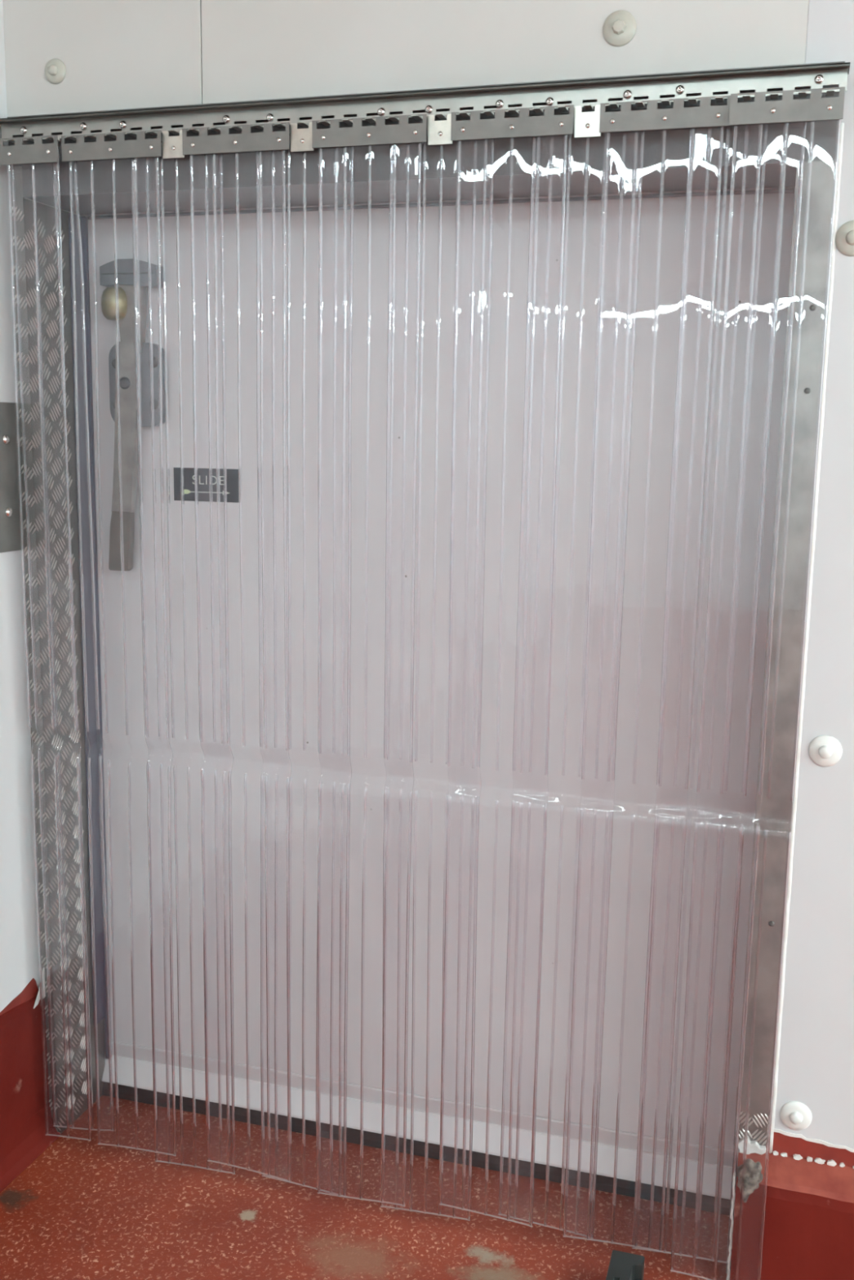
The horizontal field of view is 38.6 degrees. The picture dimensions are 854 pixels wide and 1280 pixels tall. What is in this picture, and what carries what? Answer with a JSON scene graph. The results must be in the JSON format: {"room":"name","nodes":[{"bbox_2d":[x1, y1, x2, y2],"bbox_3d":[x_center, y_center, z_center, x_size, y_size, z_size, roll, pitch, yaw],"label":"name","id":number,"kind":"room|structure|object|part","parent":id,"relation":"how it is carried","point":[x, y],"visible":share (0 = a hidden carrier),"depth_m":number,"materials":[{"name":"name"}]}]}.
{"room":"cold storage room","nodes":[
{"label":"cold storage room","id":0,"kind":"room"},
{"bbox_2d":[0,0,45,1015],"bbox_3d":[-2.270,0.508,-1.796,0.112,2.800,9.403,4,10,16],"label":"wall","id":1,"kind":"structure","parent":0,"point":[19,943],"depth_m":2.64,"materials":[{"name":"white paint"}]},
{"bbox_2d":[0,402,21,552],"bbox_3d":[-0.894,-0.331,2.500,0.013,0.310,0.214,4,10,16],"label":"steel plate","id":2,"kind":"object","parent":1,"relation":"attached to","point":[10,523],"visible":0.94,"depth_m":2.56,"materials":[{"name":"grey metal"}]},
{"bbox_2d":[0,995,60,1192],"bbox_3d":[-2.231,1.708,-1.611,0.037,0.374,9.400,4,10,16],"label":"baseboard","id":3,"kind":"structure","parent":1,"relation":"attached to","point":[23,1138],"depth_m":2.73,"materials":[{"name":"red paint"}]},
{"bbox_2d":[10,166,105,1133],"bbox_3d":[-0.830,0.080,2.771,0.038,2.160,0.213,4,10,16],"label":"lining","id":4,"kind":"object","parent":1,"relation":"attached to","point":[64,740],"visible":0.66,"depth_m":2.73,"materials":[{"name":"metal"}]},
{"bbox_2d":[0,1095,728,1279],"bbox_3d":[0.970,2.058,-2.005,7.232,0.080,10.800,4,10,16],"label":"floor","id":5,"kind":"structure","parent":0,"point":[83,1209],"depth_m":2.57,"materials":[{"name":"red paint"}]},
{"bbox_2d":[605,1249,644,1279],"bbox_3d":[0.360,1.244,2.272,0.062,0.072,0.220,4,10,16],"label":"bracket","id":6,"kind":"object","parent":5,"relation":"on","point":[623,1265],"visible":1,"depth_m":2.34,"materials":[{"name":"grey metal"}]},
{"bbox_2d":[2,0,853,1248],"bbox_3d":[2.238,-0.031,1.817,7.232,2.800,0.208,4,10,16],"label":"wall","id":7,"kind":"structure","parent":0,"point":[114,54],"depth_m":2.24,"materials":[{"name":"white paint"}]},
{"bbox_2d":[44,58,66,84],"bbox_3d":[-0.745,-1.136,2.432,0.048,0.048,0.016,4,10,16],"label":"cap","id":8,"kind":"object","parent":7,"relation":"attached to","point":[55,68],"visible":1,"depth_m":2.43,"materials":[{"name":"plastic"}]},
{"bbox_3d":[-0.642,-1.244,2.393,0.438,0.697,0.005,4,10,16],"label":"panel","id":9,"kind":"part","parent":7,"relation":"part of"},
{"bbox_2d":[23,162,796,214],"bbox_3d":[-0.070,-0.877,2.384,1.522,0.003,0.208,4,10,16],"label":"lining","id":10,"kind":"object","parent":7,"relation":"attached to","point":[675,178],"visible":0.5,"depth_m":2.35,"materials":[{"name":"metal"}]},
{"bbox_2d":[0,61,850,196],"bbox_3d":[-0.087,-0.931,2.236,1.626,0.156,0.068,4,10,16],"label":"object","id":11,"kind":"object","parent":7,"relation":"attached to","point":[586,93],"visible":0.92,"depth_m":2.22,"materials":[{"name":"metal"}]},
{"bbox_2d":[0,135,91,1140],"bbox_3d":[-0.803,0.071,2.591,0.135,2.158,0.024,4,10,16],"label":"curtain strip","id":12,"kind":"object","parent":11,"relation":"hanging from","point":[37,153],"visible":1,"depth_m":2.54,"materials":[{"name":"clear plastic"}]},
{"bbox_3d":[-0.788,-0.967,2.406,0.135,0.050,0.002,4,10,16],"label":"clamp plate","id":13,"kind":"part","parent":12,"relation":"part of","materials":[{"name":"grey metal"}]},
{"bbox_2d":[10,160,114,1130],"bbox_3d":[-0.771,0.070,2.614,0.161,2.130,0.034,4,10,16],"label":"curtain strip","id":14,"kind":"object","parent":11,"relation":"hanging from","point":[82,276],"visible":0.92,"depth_m":2.60,"materials":[{"name":"clear plastic"}]},
{"bbox_2d":[61,129,176,1155],"bbox_3d":[-0.627,0.082,2.552,0.218,2.161,0.030,4,10,16],"label":"curtain strip","id":15,"kind":"object","parent":11,"relation":"hanging from","point":[141,147],"visible":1,"depth_m":2.50,"materials":[{"name":"clear plastic"}]},
{"bbox_3d":[-0.614,-0.958,2.365,0.218,0.048,0.002,4,10,16],"label":"clamp plate","id":16,"kind":"part","parent":15,"relation":"part of","materials":[{"name":"grey metal"}]},
{"bbox_2d":[130,129,235,1173],"bbox_3d":[-0.497,0.099,2.526,0.198,2.181,0.038,5,10,20],"label":"curtain strip","id":17,"kind":"object","parent":11,"relation":"hanging from","point":[171,146],"visible":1,"depth_m":2.49,"materials":[{"name":"clear plastic"}]},
{"bbox_2d":[182,122,291,1181],"bbox_3d":[-0.374,0.097,2.478,0.220,2.157,0.032,4,10,16],"label":"curtain strip","id":18,"kind":"object","parent":11,"relation":"hanging from","point":[268,140],"visible":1,"depth_m":2.42,"materials":[{"name":"clear plastic"}]},
{"bbox_3d":[-0.360,-0.941,2.290,0.220,0.048,0.002,4,10,16],"label":"clamp plate","id":19,"kind":"part","parent":18,"relation":"part of","materials":[{"name":"grey metal"}]},
{"bbox_2d":[255,122,354,1196],"bbox_3d":[-0.246,0.112,2.449,0.201,2.174,0.037,4,10,16],"label":"curtain strip","id":20,"kind":"object","parent":11,"relation":"hanging from","point":[300,140],"visible":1,"depth_m":2.43,"materials":[{"name":"clear plastic"}]},
{"bbox_2d":[311,113,426,1205],"bbox_3d":[-0.120,0.120,2.403,0.220,2.170,0.030,4,10,16],"label":"curtain strip","id":21,"kind":"object","parent":11,"relation":"hanging from","point":[402,132],"visible":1,"depth_m":2.34,"materials":[{"name":"clear plastic"}]},
{"bbox_3d":[-0.106,-0.924,2.215,0.220,0.048,0.002,4,10,16],"label":"clamp plate","id":22,"kind":"part","parent":21,"relation":"part of","materials":[{"name":"grey metal"}]},
{"bbox_2d":[380,113,494,1219],"bbox_3d":[0.013,0.131,2.377,0.200,2.178,0.036,5,10,21],"label":"curtain strip","id":23,"kind":"object","parent":11,"relation":"hanging from","point":[438,131],"visible":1,"depth_m":2.34,"materials":[{"name":"clear plastic"}]},
{"bbox_2d":[439,104,573,1226],"bbox_3d":[0.134,0.126,2.326,0.220,2.147,0.030,4,10,16],"label":"curtain strip","id":24,"kind":"object","parent":11,"relation":"hanging from","point":[549,124],"visible":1,"depth_m":2.27,"materials":[{"name":"clear plastic"}]},
{"bbox_3d":[0.148,-0.907,2.140,0.220,0.048,0.002,4,10,16],"label":"clamp plate","id":25,"kind":"part","parent":24,"relation":"part of","materials":[{"name":"grey metal"}]},
{"bbox_2d":[497,104,644,1237],"bbox_3d":[0.262,0.135,2.299,0.202,2.152,0.031,4,10,16],"label":"curtain strip","id":26,"kind":"object","parent":11,"relation":"hanging from","point":[586,124],"visible":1,"depth_m":2.26,"materials":[{"name":"clear plastic"}]},
{"bbox_2d":[562,95,730,1251],"bbox_3d":[0.388,0.146,2.252,0.220,2.154,0.030,4,10,16],"label":"curtain strip","id":27,"kind":"object","parent":11,"relation":"hanging from","point":[705,115],"visible":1,"depth_m":2.19,"materials":[{"name":"clear plastic"}]},
{"bbox_3d":[0.402,-0.890,2.065,0.220,0.048,0.002,4,10,16],"label":"clamp plate","id":28,"kind":"part","parent":27,"relation":"part of","materials":[{"name":"grey metal"}]},
{"bbox_2d":[631,120,806,1260],"bbox_3d":[0.521,0.162,2.228,0.194,2.140,0.025,4,10,16],"label":"curtain strip","id":29,"kind":"object","parent":11,"relation":"hanging from","point":[804,123],"visible":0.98,"depth_m":2.19,"materials":[{"name":"clear plastic"}]},
{"bbox_2d":[670,86,844,1279],"bbox_3d":[0.575,0.175,2.188,0.180,2.184,0.027,4,10,16],"label":"curtain strip","id":30,"kind":"object","parent":11,"relation":"hanging from","point":[760,112],"visible":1,"depth_m":2.13,"materials":[{"name":"clear plastic"}]},
{"bbox_3d":[0.589,-0.875,2.000,0.180,0.049,0.002,4,10,16],"label":"clamp plate","id":31,"kind":"part","parent":30,"relation":"part of","materials":[{"name":"grey metal"}]},
{"bbox_2d":[80,186,795,1215],"bbox_3d":[-0.010,0.093,2.652,1.634,2.198,0.143,4,10,16],"label":"door","id":32,"kind":"structure","parent":7,"relation":"in","point":[640,799],"depth_m":2.64,"materials":[{"name":"white metal"}]},
{"bbox_3d":[-0.669,-0.472,2.713,0.072,0.373,0.022,4,10,16],"label":"lever","id":33,"kind":"part","parent":32,"relation":"part of","materials":[{"name":"metal"}]},
{"bbox_3d":[-0.647,-0.706,2.681,0.062,0.146,0.024,4,10,16],"label":"arm","id":34,"kind":"part","parent":32,"relation":"part of","materials":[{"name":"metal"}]},
{"bbox_3d":[-0.651,-0.493,2.709,0.141,0.680,0.063,4,10,16],"label":"lever handle","id":35,"kind":"part","parent":32,"relation":"part of","materials":[{"name":"grey metal"}]},
{"bbox_2d":[173,467,239,502],"bbox_3d":[-0.490,-0.345,2.716,0.164,0.074,0.003,4,10,16],"label":"door sign","id":36,"kind":"object","parent":32,"relation":"attached to","point":[232,475],"visible":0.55,"depth_m":2.72,"materials":[{"name":"black plastic"}]},
{"bbox_3d":[-0.024,1.115,2.835,1.634,0.062,0.084,4,10,16],"label":"kick rail","id":37,"kind":"part","parent":32,"relation":"part of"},
{"bbox_3d":[0.104,-1.194,2.173,1.116,0.697,0.005,4,10,16],"label":"panel","id":38,"kind":"part","parent":7,"relation":"part of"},
{"bbox_2d":[602,10,636,46],"bbox_3d":[0.333,-1.062,2.114,0.059,0.059,0.016,4,10,16],"label":"cap","id":39,"kind":"object","parent":7,"relation":"attached to","point":[620,28],"visible":1,"depth_m":2.11,"materials":[{"name":"plastic"}]},
{"bbox_2d":[725,160,834,1273],"bbox_3d":[0.671,0.181,2.326,0.066,2.160,0.218,4,10,16],"label":"door frame","id":40,"kind":"structure","parent":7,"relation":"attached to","point":[773,814],"depth_m":2.20,"materials":[{"name":"metal"}]},
{"bbox_3d":[0.642,0.209,2.345,0.002,2.098,0.208,4,10,16],"label":"reveal plate","id":41,"kind":"part","parent":40,"relation":"part of","materials":[{"name":"grey metal"}]},
{"bbox_2d":[726,1151,853,1279],"bbox_3d":[3.019,1.284,1.653,5.076,0.287,0.065,4,10,16],"label":"baseboard","id":42,"kind":"structure","parent":7,"relation":"attached to","point":[808,1234],"depth_m":2.31,"materials":[{"name":"red paint"}]},
{"bbox_3d":[3.050,0.041,1.474,5.075,2.800,0.005,4,10,16],"label":"panel","id":43,"kind":"part","parent":7,"relation":"part of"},
{"bbox_2d":[779,1101,812,1130],"bbox_3d":[0.704,0.911,2.325,0.059,0.059,0.016,4,10,16],"label":"cap","id":44,"kind":"object","parent":7,"relation":"attached to","point":[795,1115],"visible":1,"depth_m":2.32,"materials":[{"name":"white plastic"}]},
{"bbox_2d":[768,122,844,1153],"bbox_3d":[0.679,0.063,2.200,0.010,1.885,0.004,4,10,16],"label":"trim","id":45,"kind":"structure","parent":7,"relation":"attached to","point":[841,144],"depth_m":2.19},
{"bbox_2d":[808,734,842,766],"bbox_3d":[0.720,0.202,2.203,0.059,0.059,0.016,4,10,16],"label":"cap","id":46,"kind":"object","parent":7,"relation":"attached to","point":[824,750],"visible":1,"depth_m":2.20,"materials":[{"name":"white plastic"}]},
{"bbox_2d":[835,220,853,256],"bbox_3d":[0.720,-0.679,2.058,0.059,0.059,0.016,4,10,16],"label":"cap","id":47,"kind":"object","parent":7,"relation":"attached to","point":[844,237],"visible":1,"depth_m":2.06,"materials":[{"name":"plastic"}]}
]}

